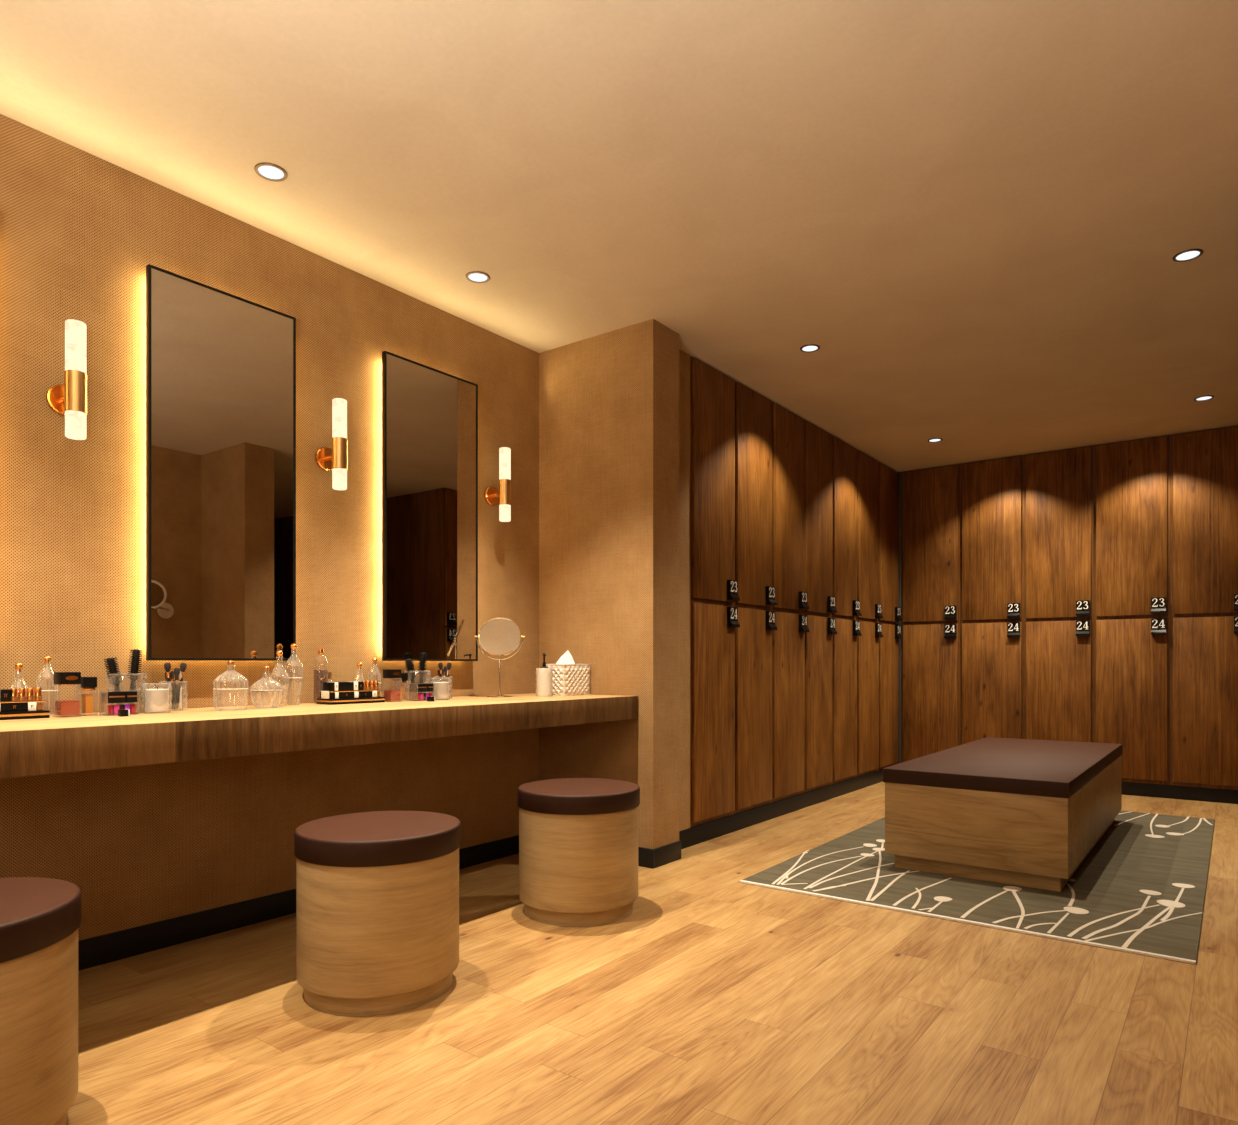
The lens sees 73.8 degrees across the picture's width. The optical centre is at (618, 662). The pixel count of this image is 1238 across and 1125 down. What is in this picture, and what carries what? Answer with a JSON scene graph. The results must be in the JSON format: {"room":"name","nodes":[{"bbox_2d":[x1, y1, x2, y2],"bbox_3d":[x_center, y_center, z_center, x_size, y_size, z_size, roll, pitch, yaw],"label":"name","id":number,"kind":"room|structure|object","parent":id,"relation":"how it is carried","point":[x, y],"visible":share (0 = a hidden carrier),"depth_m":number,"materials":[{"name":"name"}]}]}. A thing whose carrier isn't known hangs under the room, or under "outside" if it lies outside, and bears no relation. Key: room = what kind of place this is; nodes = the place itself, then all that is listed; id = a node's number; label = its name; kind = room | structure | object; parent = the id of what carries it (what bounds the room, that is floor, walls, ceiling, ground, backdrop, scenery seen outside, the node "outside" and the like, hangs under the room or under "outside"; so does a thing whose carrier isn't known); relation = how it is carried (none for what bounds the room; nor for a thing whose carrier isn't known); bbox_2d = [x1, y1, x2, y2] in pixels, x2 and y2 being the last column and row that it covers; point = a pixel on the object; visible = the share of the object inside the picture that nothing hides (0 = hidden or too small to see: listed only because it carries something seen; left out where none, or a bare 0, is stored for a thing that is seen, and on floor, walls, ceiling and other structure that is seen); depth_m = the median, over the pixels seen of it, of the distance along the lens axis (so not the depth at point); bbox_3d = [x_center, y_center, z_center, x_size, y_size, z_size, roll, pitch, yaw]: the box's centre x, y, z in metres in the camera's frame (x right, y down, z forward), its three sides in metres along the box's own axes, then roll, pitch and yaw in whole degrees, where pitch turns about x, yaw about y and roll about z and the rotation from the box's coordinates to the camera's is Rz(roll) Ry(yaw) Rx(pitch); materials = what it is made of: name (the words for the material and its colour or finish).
{"room":"changing room","nodes":[
{"label":"changing room","id":0,"kind":"room"},
{"bbox_2d":[0,114,538,940],"bbox_3d":[-2.013,-0.337,2.510,0.200,2.673,5.010,0,0,37],"label":"wall","id":1,"kind":"structure","parent":0,"point":[80,231],"depth_m":2.96,"materials":[{"name":"paint"}]},
{"bbox_2d":[46,319,86,439],"bbox_3d":[-1.733,-0.886,2.608,0.130,0.362,0.096,0,0,37],"label":"wall sconce","id":2,"kind":"object","parent":1,"relation":"attached to","point":[69,400],"visible":1,"depth_m":2.57,"materials":[{"name":"glass"}]},
{"bbox_2d":[146,264,295,660],"bbox_3d":[-1.458,-0.682,3.041,0.054,1.350,0.549,0,0,37],"label":"wall mirror","id":3,"kind":"object","parent":1,"relation":"attached to","point":[221,365],"visible":0.99,"depth_m":3.00,"materials":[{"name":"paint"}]},
{"bbox_2d":[78,835,518,970],"bbox_3d":[-1.872,0.953,2.522,0.012,0.095,4.798,0,0,37],"label":"baseboard","id":4,"kind":"structure","parent":1,"relation":"attached to","point":[106,948],"depth_m":2.99,"materials":[{"name":"wood"}]},
{"bbox_2d":[0,693,637,778],"bbox_3d":[-1.605,0.221,2.334,0.659,0.112,4.797,0,0,37],"label":"vanity counter","id":5,"kind":"object","parent":1,"relation":"attached to","point":[54,744],"visible":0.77,"depth_m":2.55,"materials":[{"name":"brown wood"}]},
{"bbox_2d":[9,663,27,688],"bbox_3d":[-1.821,0.082,2.500,0.064,0.164,0.062,0,0,37],"label":"decanter","id":6,"kind":"object","parent":5,"relation":"on","point":[18,666],"visible":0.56,"depth_m":2.49,"materials":[{"name":"clear glass"}]},
{"bbox_2d":[0,700,49,719],"bbox_3d":[-1.803,0.138,2.373,0.100,0.052,0.252,0,0,37],"label":"tray","id":7,"kind":"object","parent":5,"relation":"on","point":[15,715],"visible":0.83,"depth_m":2.40,"materials":[{"name":"black paint"}]},
{"bbox_2d":[0,689,10,701],"bbox_3d":[-1.787,0.095,2.387,0.058,0.034,0.026,0,0,37],"label":"case","id":8,"kind":"object","parent":7,"relation":"on","point":[5,694],"visible":1,"depth_m":2.37,"materials":[{"name":"black paint"}]},
{"bbox_2d":[0,702,27,711],"bbox_3d":[-1.773,0.129,2.402,0.061,0.025,0.066,0,0,37],"label":"case","id":9,"kind":"object","parent":7,"relation":"on","point":[4,707],"visible":0.9,"depth_m":2.38,"materials":[{"name":"black paint"}]},
{"bbox_2d":[10,688,17,700],"bbox_3d":[-1.760,0.093,2.397,0.018,0.037,0.018,0,0,37],"label":"lipstick","id":10,"kind":"object","parent":7,"relation":"on","point":[14,691],"visible":1,"depth_m":2.39,"materials":[{"name":"gold metal"}]},
{"bbox_2d":[18,688,25,700],"bbox_3d":[-1.748,0.093,2.413,0.018,0.037,0.018,0,0,37],"label":"lipstick","id":11,"kind":"object","parent":7,"relation":"on","point":[21,691],"visible":1,"depth_m":2.41,"materials":[{"name":"gold metal"}]},
{"bbox_2d":[0,700,44,702],"bbox_3d":[-1.808,0.127,2.376,0.082,0.030,0.240,0,0,37],"label":"shelf","id":12,"kind":"object","parent":7,"relation":"attached to","point":[26,700],"depth_m":2.40,"materials":[{"name":"gold metal"}]},
{"bbox_2d":[26,688,33,700],"bbox_3d":[-1.736,0.093,2.429,0.018,0.037,0.018,0,0,37],"label":"lipstick","id":13,"kind":"object","parent":7,"relation":"on","point":[29,691],"visible":1,"depth_m":2.42,"materials":[{"name":"gold metal"}]},
{"bbox_2d":[28,702,35,710],"bbox_3d":[-1.746,0.129,2.437,0.062,0.025,0.020,0,0,37],"label":"box","id":14,"kind":"object","parent":7,"relation":"on","point":[31,705],"visible":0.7,"depth_m":2.42,"materials":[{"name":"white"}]},
{"bbox_2d":[34,688,41,699],"bbox_3d":[-1.724,0.093,2.446,0.018,0.037,0.018,0,0,37],"label":"lipstick","id":15,"kind":"object","parent":7,"relation":"on","point":[38,691],"visible":1,"depth_m":2.44,"materials":[{"name":"gold metal"}]},
{"bbox_2d":[37,656,57,715],"bbox_3d":[-1.776,0.072,2.560,0.058,0.185,0.058,0,0,37],"label":"bottle","id":16,"kind":"object","parent":5,"relation":"on","point":[47,659],"visible":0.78,"depth_m":2.55,"materials":[{"name":"clear glass"}]},
{"bbox_2d":[54,672,80,716],"bbox_3d":[-1.673,0.097,2.499,0.057,0.136,0.057,0,0,37],"label":"perfume bottle","id":17,"kind":"object","parent":5,"relation":"on","point":[67,707],"visible":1,"depth_m":2.48,"materials":[{"name":"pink glass"}]},
{"bbox_2d":[76,677,96,715],"bbox_3d":[-1.658,0.104,2.567,0.060,0.120,0.040,0,0,37],"label":"perfume bottle","id":18,"kind":"object","parent":5,"relation":"on","point":[87,683],"visible":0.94,"depth_m":2.55,"materials":[{"name":"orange glass"}]},
{"bbox_2d":[99,690,137,715],"bbox_3d":[-1.571,0.127,2.591,0.060,0.075,0.091,0,0,37],"label":"acrylic organizer","id":19,"kind":"object","parent":5,"relation":"on","point":[132,690],"visible":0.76,"depth_m":2.56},
{"bbox_2d":[106,705,112,714],"bbox_3d":[-1.581,0.147,2.557,0.018,0.030,0.014,0,0,37],"label":"nail polish","id":20,"kind":"object","parent":19,"relation":"in","point":[109,708],"visible":1,"depth_m":2.55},
{"bbox_2d":[101,691,124,702],"bbox_3d":[-1.582,0.108,2.577,0.052,0.034,0.050,0,0,37],"label":"palette","id":21,"kind":"object","parent":19,"relation":"in","point":[115,696],"visible":1,"depth_m":2.56,"materials":[{"name":"black paint"}]},
{"bbox_2d":[113,705,118,714],"bbox_3d":[-1.571,0.147,2.571,0.018,0.030,0.016,0,0,37],"label":"nail polish","id":22,"kind":"object","parent":19,"relation":"in","point":[115,707],"visible":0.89,"depth_m":2.56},
{"bbox_2d":[120,691,136,701],"bbox_3d":[-1.556,0.108,2.612,0.052,0.034,0.032,0,0,37],"label":"palette","id":23,"kind":"object","parent":19,"relation":"in","point":[130,696],"visible":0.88,"depth_m":2.60,"materials":[{"name":"black paint"}]},
{"bbox_2d":[130,704,135,713],"bbox_3d":[-1.541,0.147,2.610,0.018,0.030,0.014,0,0,37],"label":"nail polish","id":24,"kind":"object","parent":19,"relation":"in","point":[132,706],"visible":0.91,"depth_m":2.60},
{"bbox_2d":[118,709,129,716],"bbox_3d":[-1.515,0.154,2.521,0.024,0.022,0.024,0,0,37],"label":"jar","id":25,"kind":"object","parent":5,"relation":"on","point":[123,712],"visible":1,"depth_m":2.51,"materials":[{"name":"black paint"}]},
{"bbox_2d":[106,673,146,712],"bbox_3d":[-1.617,0.101,2.706,0.118,0.128,0.116,0,0,37],"label":"holder","id":26,"kind":"object","parent":5,"relation":"on","point":[144,674],"visible":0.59,"depth_m":2.72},
{"bbox_2d":[104,657,122,704],"bbox_3d":[-1.639,0.072,2.676,0.037,0.178,0.060,0,0,37],"label":"hairbrush","id":27,"kind":"object","parent":26,"relation":"in","point":[114,678],"visible":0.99,"depth_m":2.67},
{"bbox_2d":[127,649,141,703],"bbox_3d":[-1.599,0.059,2.723,0.037,0.205,0.046,0,0,37],"label":"hairbrush","id":28,"kind":"object","parent":26,"relation":"in","point":[135,657],"visible":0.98,"depth_m":2.71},
{"bbox_2d":[142,683,171,712],"bbox_3d":[-1.511,0.117,2.697,0.086,0.096,0.084,0,0,37],"label":"candle cup","id":29,"kind":"object","parent":5,"relation":"on","point":[144,684],"visible":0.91,"depth_m":2.70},
{"bbox_2d":[145,687,168,711],"bbox_3d":[-1.511,0.120,2.697,0.069,0.082,0.069,0,0,37],"label":"candle","id":30,"kind":"object","parent":29,"relation":"in","point":[156,700],"visible":1,"depth_m":2.67,"materials":[{"name":"white wax"}]},
{"bbox_2d":[159,681,187,710],"bbox_3d":[-1.530,0.115,2.830,0.088,0.100,0.086,0,0,37],"label":"cup","id":31,"kind":"object","parent":5,"relation":"on","point":[160,682],"visible":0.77,"depth_m":2.84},
{"bbox_2d":[164,663,171,709],"bbox_3d":[-1.533,0.081,2.805,0.022,0.161,0.029,0,0,37],"label":"makeup brush","id":32,"kind":"object","parent":31,"relation":"in","point":[167,666],"visible":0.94,"depth_m":2.80,"materials":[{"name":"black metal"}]},
{"bbox_2d":[170,671,173,708],"bbox_3d":[-1.530,0.095,2.820,0.013,0.132,0.013,0,0,37],"label":"makeup brush","id":33,"kind":"object","parent":31,"relation":"in","point":[171,672],"visible":0.92,"depth_m":2.82,"materials":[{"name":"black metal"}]},
{"bbox_2d":[175,674,178,706],"bbox_3d":[-1.518,0.098,2.826,0.016,0.126,0.013,0,0,37],"label":"makeup brush","id":34,"kind":"object","parent":31,"relation":"in","point":[176,675],"visible":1,"depth_m":2.82,"materials":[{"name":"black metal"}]},
{"bbox_2d":[174,668,179,708],"bbox_3d":[-1.516,0.089,2.827,0.019,0.143,0.020,0,0,37],"label":"makeup brush","id":35,"kind":"object","parent":31,"relation":"in","point":[176,670],"visible":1,"depth_m":2.82,"materials":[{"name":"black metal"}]},
{"bbox_2d":[179,671,181,708],"bbox_3d":[-1.513,0.095,2.844,0.010,0.131,0.010,0,0,37],"label":"applicator","id":36,"kind":"object","parent":31,"relation":"in","point":[180,697],"visible":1,"depth_m":2.84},
{"bbox_2d":[176,663,186,708],"bbox_3d":[-1.512,0.081,2.848,0.034,0.161,0.021,0,0,-1],"label":"makeup brush","id":37,"kind":"object","parent":31,"relation":"in","point":[183,666],"visible":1,"depth_m":2.84,"materials":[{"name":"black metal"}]},
{"bbox_2d":[213,660,248,710],"bbox_3d":[-1.349,0.078,2.864,0.113,0.172,0.112,0,0,37],"label":"jar","id":38,"kind":"object","parent":5,"relation":"on","point":[230,662],"visible":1,"depth_m":2.86,"materials":[{"name":"clear glass"}]},
{"bbox_2d":[250,666,282,707],"bbox_3d":[-1.279,0.087,2.990,0.114,0.153,0.112,0,0,37],"label":"jar","id":39,"kind":"object","parent":5,"relation":"on","point":[266,668],"visible":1,"depth_m":2.98,"materials":[{"name":"clear glass"}]},
{"bbox_2d":[270,650,288,705],"bbox_3d":[-1.276,0.059,3.095,0.069,0.210,0.068,0,0,37],"label":"decanter","id":40,"kind":"object","parent":5,"relation":"on","point":[279,653],"visible":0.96,"depth_m":3.09,"materials":[{"name":"clear glass"}]},
{"bbox_2d":[285,643,302,703],"bbox_3d":[-1.258,0.045,3.186,0.067,0.238,0.067,0,0,37],"label":"decanter","id":41,"kind":"object","parent":5,"relation":"on","point":[293,646],"visible":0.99,"depth_m":3.18,"materials":[{"name":"clear glass"}]},
{"bbox_2d":[314,649,327,702],"bbox_3d":[-1.193,0.055,3.296,0.057,0.218,0.055,0,0,37],"label":"lotion bottle","id":42,"kind":"object","parent":5,"relation":"on","point":[320,676],"visible":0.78,"depth_m":3.27,"materials":[{"name":"clear glass"}]},
{"bbox_2d":[317,690,384,704],"bbox_3d":[-1.083,0.138,3.336,0.100,0.052,0.252,0,0,37],"label":"tray","id":43,"kind":"object","parent":5,"relation":"on","point":[320,700],"visible":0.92,"depth_m":3.28,"materials":[{"name":"black paint"}]},
{"bbox_2d":[321,691,328,698],"bbox_3d":[-1.155,0.127,3.240,0.044,0.030,0.008,0,0,37],"label":"carton","id":44,"kind":"object","parent":43,"relation":"on","point":[324,694],"visible":1,"depth_m":3.23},
{"bbox_2d":[323,682,334,690],"bbox_3d":[-1.144,0.095,3.248,0.057,0.034,0.014,0,0,37],"label":"case","id":45,"kind":"object","parent":43,"relation":"on","point":[327,686],"visible":1,"depth_m":3.24,"materials":[{"name":"black paint"}]},
{"bbox_2d":[338,682,353,690],"bbox_3d":[-1.108,0.095,3.295,0.057,0.034,0.071,0,0,37],"label":"case","id":46,"kind":"object","parent":43,"relation":"on","point":[342,686],"visible":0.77,"depth_m":3.28,"materials":[{"name":"black paint"}]},
{"bbox_2d":[339,692,353,697],"bbox_3d":[-1.107,0.129,3.294,0.061,0.025,0.071,0,0,37],"label":"case","id":47,"kind":"object","parent":43,"relation":"on","point":[341,694],"visible":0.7,"depth_m":3.28,"materials":[{"name":"black paint"}]},
{"bbox_2d":[319,690,380,697],"bbox_3d":[-1.087,0.127,3.339,0.082,0.030,0.240,0,0,37],"label":"box","id":48,"kind":"object","parent":43,"relation":"attached to","point":[349,690],"depth_m":3.31,"materials":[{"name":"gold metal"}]},
{"bbox_2d":[357,691,371,697],"bbox_3d":[-1.053,0.129,3.366,0.061,0.025,0.066,0,0,37],"label":"case","id":49,"kind":"object","parent":43,"relation":"on","point":[362,694],"visible":0.72,"depth_m":3.35,"materials":[{"name":"black paint"}]},
{"bbox_2d":[368,658,380,696],"bbox_3d":[-1.048,0.072,3.533,0.058,0.185,0.058,0,0,37],"label":"bottle","id":50,"kind":"object","parent":5,"relation":"on","point":[374,660],"visible":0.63,"depth_m":3.53,"materials":[{"name":"clear glass"}]},
{"bbox_2d":[383,669,400,700],"bbox_3d":[-0.953,0.097,3.463,0.057,0.136,0.057,0,0,37],"label":"perfume bottle","id":51,"kind":"object","parent":5,"relation":"on","point":[390,695],"visible":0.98,"depth_m":3.44,"materials":[{"name":"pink glass"}]},
{"bbox_2d":[392,673,407,699],"bbox_3d":[-0.938,0.104,3.530,0.060,0.120,0.040,0,0,37],"label":"perfume bottle","id":52,"kind":"object","parent":5,"relation":"on","point":[404,676],"visible":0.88,"depth_m":3.52,"materials":[{"name":"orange glass"}]},
{"bbox_2d":[404,671,430,699],"bbox_3d":[-0.897,0.101,3.669,0.118,0.128,0.116,0,0,37],"label":"holder","id":53,"kind":"object","parent":5,"relation":"on","point":[405,684],"visible":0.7,"depth_m":3.66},
{"bbox_2d":[405,659,415,698],"bbox_3d":[-0.918,0.072,3.640,0.037,0.178,0.060,0,0,37],"label":"hairbrush","id":54,"kind":"object","parent":53,"relation":"in","point":[409,665],"visible":0.94,"depth_m":3.63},
{"bbox_2d":[418,653,426,692],"bbox_3d":[-0.879,0.059,3.686,0.037,0.205,0.046,0,0,37],"label":"hairbrush","id":55,"kind":"object","parent":53,"relation":"in","point":[423,656],"visible":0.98,"depth_m":3.68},
{"bbox_2d":[431,678,450,699],"bbox_3d":[-0.791,0.117,3.660,0.086,0.096,0.084,0,0,37],"label":"candle cup","id":56,"kind":"object","parent":5,"relation":"on","point":[431,678],"visible":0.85,"depth_m":3.66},
{"bbox_2d":[433,682,448,698],"bbox_3d":[-0.791,0.120,3.660,0.069,0.082,0.069,0,0,37],"label":"candle","id":57,"kind":"object","parent":56,"relation":"in","point":[441,689],"visible":0.94,"depth_m":3.63,"materials":[{"name":"white wax"}]},
{"bbox_2d":[433,676,452,697],"bbox_3d":[-0.810,0.115,3.793,0.088,0.100,0.086,0,0,37],"label":"cup","id":58,"kind":"object","parent":5,"relation":"on","point":[435,676],"visible":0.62,"depth_m":3.79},
{"bbox_2d":[438,663,442,681],"bbox_3d":[-0.813,0.081,3.769,0.022,0.161,0.029,0,0,37],"label":"makeup brush","id":59,"kind":"object","parent":58,"relation":"in","point":[440,665],"visible":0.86,"depth_m":3.76,"materials":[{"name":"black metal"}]},
{"bbox_2d":[474,617,524,697],"bbox_3d":[-0.569,-0.026,3.932,0.216,0.382,0.122,0,0,22],"label":"mirror","id":60,"kind":"object","parent":5,"relation":"on","point":[499,636],"visible":1,"depth_m":3.93,"materials":[{"name":"silver metal"}]},
{"bbox_2d":[479,618,519,654],"bbox_3d":[-0.569,-0.123,3.932,0.191,0.179,0.081,0,0,-5],"label":"mirror glass","id":61,"kind":"object","parent":60,"relation":"attached to","point":[497,636],"depth_m":3.93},
{"bbox_2d":[536,653,552,695],"bbox_3d":[-0.366,0.059,4.025,0.084,0.210,0.082,0,0,37],"label":"soap dispenser","id":62,"kind":"object","parent":5,"relation":"on","point":[544,682],"visible":0.99,"depth_m":4.00,"materials":[{"name":"white ceramic"}]},
{"bbox_2d":[546,664,589,695],"bbox_3d":[-0.263,0.086,4.183,0.139,0.157,0.209,0,0,37],"label":"tissue box","id":63,"kind":"object","parent":5,"relation":"on","point":[568,679],"visible":0.87,"depth_m":4.11,"materials":[{"name":"white ceramic"}]},
{"bbox_2d":[556,651,574,663],"bbox_3d":[-0.271,-0.028,4.184,0.110,0.070,0.030,0,0,-34],"label":"tissue","id":64,"kind":"object","parent":63,"relation":"on","point":[566,658],"visible":1,"depth_m":4.18,"materials":[{"name":"paper"}]},
{"bbox_3d":[-0.851,0.127,3.555,0.060,0.075,0.091,0,0,37],"label":"acrylic organizer","id":65,"kind":"object","parent":5,"relation":"on","visible":0},
{"bbox_2d":[410,684,426,691],"bbox_3d":[-0.862,0.108,3.540,0.052,0.034,0.050,0,0,37],"label":"palette","id":66,"kind":"object","parent":65,"relation":"in","point":[413,687],"visible":1,"depth_m":3.52,"materials":[{"name":"black paint"}]},
{"bbox_2d":[315,398,347,489],"bbox_3d":[-1.163,-0.886,3.370,0.130,0.362,0.096,0,0,37],"label":"wall sconce","id":67,"kind":"object","parent":1,"relation":"attached to","point":[335,459],"visible":1,"depth_m":3.33,"materials":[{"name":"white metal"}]},
{"bbox_2d":[382,351,477,660],"bbox_3d":[-0.875,-0.682,3.820,0.054,1.350,0.549,0,0,37],"label":"wall mirror","id":68,"kind":"object","parent":1,"relation":"attached to","point":[430,415],"visible":1,"depth_m":3.78,"materials":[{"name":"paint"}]},
{"bbox_2d":[484,447,510,521],"bbox_3d":[-0.596,-0.886,4.129,0.130,0.362,0.096,0,0,37],"label":"wall sconce","id":69,"kind":"object","parent":1,"relation":"attached to","point":[492,496],"visible":1,"depth_m":4.09,"materials":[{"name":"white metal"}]},
{"bbox_2d":[539,319,678,848],"bbox_3d":[-0.143,-0.337,4.386,0.948,2.673,0.235,0,0,37],"label":"wall pier","id":70,"kind":"object","parent":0,"point":[609,401],"visible":0.64,"depth_m":4.16,"materials":[{"name":"paint"}]},
{"bbox_2d":[638,841,680,868],"bbox_3d":[-0.061,0.954,4.322,0.757,0.092,0.254,0,0,37],"label":"baseboard","id":71,"kind":"object","parent":70,"relation":"attached to","point":[649,858],"visible":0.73,"depth_m":4.04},
{"bbox_2d":[0,0,1237,471],"bbox_3d":[1.874,-1.733,2.532,6.400,0.120,9.700,0,0,37],"label":"ceiling","id":72,"kind":"structure","parent":0,"point":[976,214],"depth_m":2.77,"materials":[{"name":"paint"}]},
{"bbox_2d":[254,162,287,181],"bbox_3d":[-1.186,-1.671,2.809,0.105,0.004,0.105,0,0,37],"label":"recessed light","id":73,"kind":"object","parent":72,"relation":"in","point":[268,171],"visible":1,"depth_m":2.81,"materials":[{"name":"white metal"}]},
{"bbox_2d":[466,271,489,282],"bbox_3d":[-0.612,-1.671,3.575,0.105,0.004,0.105,0,0,37],"label":"recessed light","id":74,"kind":"object","parent":72,"relation":"in","point":[474,276],"visible":1,"depth_m":3.57,"materials":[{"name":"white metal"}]},
{"bbox_2d":[800,344,819,351],"bbox_3d":[1.016,-1.671,4.384,0.105,0.004,0.105,0,0,37],"label":"recessed light","id":75,"kind":"object","parent":72,"relation":"in","point":[811,347],"visible":1,"depth_m":4.38,"materials":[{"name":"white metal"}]},
{"bbox_2d":[1172,249,1203,261],"bbox_3d":[2.336,-1.671,3.383,0.105,0.004,0.105,0,0,37],"label":"recessed light","id":76,"kind":"object","parent":72,"relation":"in","point":[1187,255],"visible":1,"depth_m":3.38,"materials":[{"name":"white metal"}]},
{"bbox_2d":[1194,395,1213,400],"bbox_3d":[3.700,-1.671,5.212,0.105,0.004,0.105,0,0,37],"label":"recessed light","id":77,"kind":"object","parent":72,"relation":"in","point":[1208,397],"visible":1,"depth_m":5.21,"materials":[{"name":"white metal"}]},
{"bbox_2d":[66,782,1237,1124],"bbox_3d":[1.874,1.050,2.532,6.400,0.100,9.700,0,0,37],"label":"floor","id":78,"kind":"structure","parent":0,"point":[719,999],"depth_m":2.29,"materials":[{"name":"brown wood"}]},
{"bbox_2d":[0,877,80,1124],"bbox_3d":[-1.394,0.748,1.685,0.493,0.504,0.493,0,0,37],"label":"stool","id":79,"kind":"object","parent":78,"relation":"on","point":[40,918],"visible":1,"depth_m":1.65,"materials":[{"name":"brown wood"}]},
{"bbox_2d":[294,811,460,1015],"bbox_3d":[-0.740,0.748,2.551,0.493,0.504,0.493,0,0,37],"label":"stool","id":80,"kind":"object","parent":78,"relation":"on","point":[377,892],"visible":1,"depth_m":2.35,"materials":[{"name":"brown wood"}]},
{"bbox_2d":[518,778,639,926],"bbox_3d":[-0.162,0.748,3.340,0.493,0.504,0.493,0,0,37],"label":"stool","id":81,"kind":"object","parent":78,"relation":"on","point":[578,837],"visible":1,"depth_m":3.13,"materials":[{"name":"brown wood"}]},
{"bbox_2d":[739,811,1214,964],"bbox_3d":[2.160,0.996,4.485,1.706,0.008,3.123,0,0,37],"label":"rug","id":82,"kind":"object","parent":78,"relation":"on","point":[1141,889],"visible":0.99,"depth_m":3.60,"materials":[{"name":"carpet"}]},
{"bbox_2d":[883,737,1121,891],"bbox_3d":[2.217,0.751,4.579,0.799,0.480,2.080,0,0,37],"label":"bench","id":83,"kind":"object","parent":82,"relation":"on","point":[1020,812],"visible":1,"depth_m":3.82,"materials":[{"name":"brown wood"}]},
{"bbox_2d":[1122,782,1237,803],"bbox_3d":[3.618,0.950,6.726,2.480,0.100,0.553,0,0,37],"label":"baseboard","id":84,"kind":"structure","parent":78,"relation":"on","point":[1128,788],"depth_m":6.02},
{"bbox_2d":[902,464,959,761],"bbox_3d":[2.805,-0.386,7.251,0.489,2.572,0.546,0,0,37],"label":"locker","id":85,"kind":"object","parent":84,"relation":"on","point":[930,496],"visible":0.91,"depth_m":7.06,"materials":[{"name":"brown wood"}]},
{"bbox_2d":[897,472,901,763],"bbox_3d":[2.466,-0.387,7.239,0.038,2.573,0.031,0,0,37],"label":"trim","id":86,"kind":"structure","parent":85,"relation":"attached to","point":[899,473],"depth_m":7.22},
{"bbox_2d":[960,455,1023,744],"bbox_3d":[3.197,-0.386,6.957,0.489,2.572,0.546,0,0,37],"label":"locker","id":87,"kind":"object","parent":84,"relation":"on","point":[991,491],"visible":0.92,"depth_m":6.76,"materials":[{"name":"brown wood"}]},
{"bbox_2d":[1024,445,1093,741],"bbox_3d":[3.590,-0.386,6.664,0.489,2.572,0.546,0,0,37],"label":"locker","id":88,"kind":"object","parent":84,"relation":"on","point":[1058,484],"visible":0.94,"depth_m":6.46,"materials":[{"name":"brown wood"}]},
{"bbox_2d":[1094,435,1169,784],"bbox_3d":[3.982,-0.386,6.371,0.489,2.572,0.546,0,0,37],"label":"locker","id":89,"kind":"object","parent":84,"relation":"on","point":[1132,477],"visible":0.93,"depth_m":6.17,"materials":[{"name":"brown wood"}]},
{"bbox_2d":[1170,426,1237,789],"bbox_3d":[4.375,-0.386,6.077,0.489,2.572,0.546,0,0,37],"label":"locker","id":90,"kind":"object","parent":84,"relation":"on","point":[1204,463],"visible":1,"depth_m":5.92,"materials":[{"name":"brown wood"}]},
{"bbox_2d":[679,349,689,830],"bbox_3d":[-0.033,-0.337,4.623,0.842,2.673,0.277,0,0,37],"label":"wall","id":91,"kind":"structure","parent":0,"point":[684,358],"depth_m":4.43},
{"bbox_2d":[679,769,882,848],"bbox_3d":[1.299,0.950,6.134,0.525,0.100,4.278,0,0,37],"label":"baseboard","id":92,"kind":"structure","parent":91,"relation":"attached to","point":[710,830],"depth_m":5.25,"materials":[{"name":"wood"}]},
{"bbox_2d":[690,356,739,827],"bbox_3d":[0.358,-0.386,4.812,0.546,2.572,0.489,0,0,37],"label":"locker","id":93,"kind":"object","parent":92,"relation":"on","point":[713,585],"visible":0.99,"depth_m":4.63,"materials":[{"name":"brown wood"}]},
{"bbox_2d":[733,381,776,813],"bbox_3d":[0.651,-0.386,5.205,0.546,2.572,0.489,0,0,37],"label":"locker","id":94,"kind":"object","parent":92,"relation":"on","point":[753,411],"visible":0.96,"depth_m":5.04,"materials":[{"name":"brown wood"}]},
{"bbox_2d":[771,402,808,802],"bbox_3d":[0.945,-0.386,5.598,0.546,2.572,0.489,0,0,37],"label":"locker","id":95,"kind":"object","parent":92,"relation":"on","point":[788,429],"visible":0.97,"depth_m":5.42,"materials":[{"name":"brown wood"}]},
{"bbox_2d":[803,421,836,792],"bbox_3d":[1.239,-0.386,5.991,0.546,2.572,0.489,0,0,37],"label":"locker","id":96,"kind":"object","parent":92,"relation":"on","point":[818,443],"visible":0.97,"depth_m":5.84,"materials":[{"name":"brown wood"}]},
{"bbox_2d":[831,436,861,784],"bbox_3d":[1.532,-0.386,6.384,0.546,2.572,0.489,0,0,37],"label":"locker","id":97,"kind":"object","parent":92,"relation":"on","point":[847,606],"visible":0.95,"depth_m":6.23,"materials":[{"name":"brown wood"}]},
{"bbox_2d":[856,450,882,776],"bbox_3d":[1.826,-0.386,6.777,0.546,2.572,0.489,0,0,37],"label":"locker","id":98,"kind":"object","parent":92,"relation":"on","point":[867,467],"visible":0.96,"depth_m":6.62,"materials":[{"name":"brown wood"}]},
{"bbox_2d":[877,462,901,770],"bbox_3d":[2.120,-0.386,7.170,0.546,2.572,0.489,0,0,37],"label":"locker","id":99,"kind":"object","parent":92,"relation":"on","point":[888,477],"visible":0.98,"depth_m":7.02,"materials":[{"name":"brown wood"}]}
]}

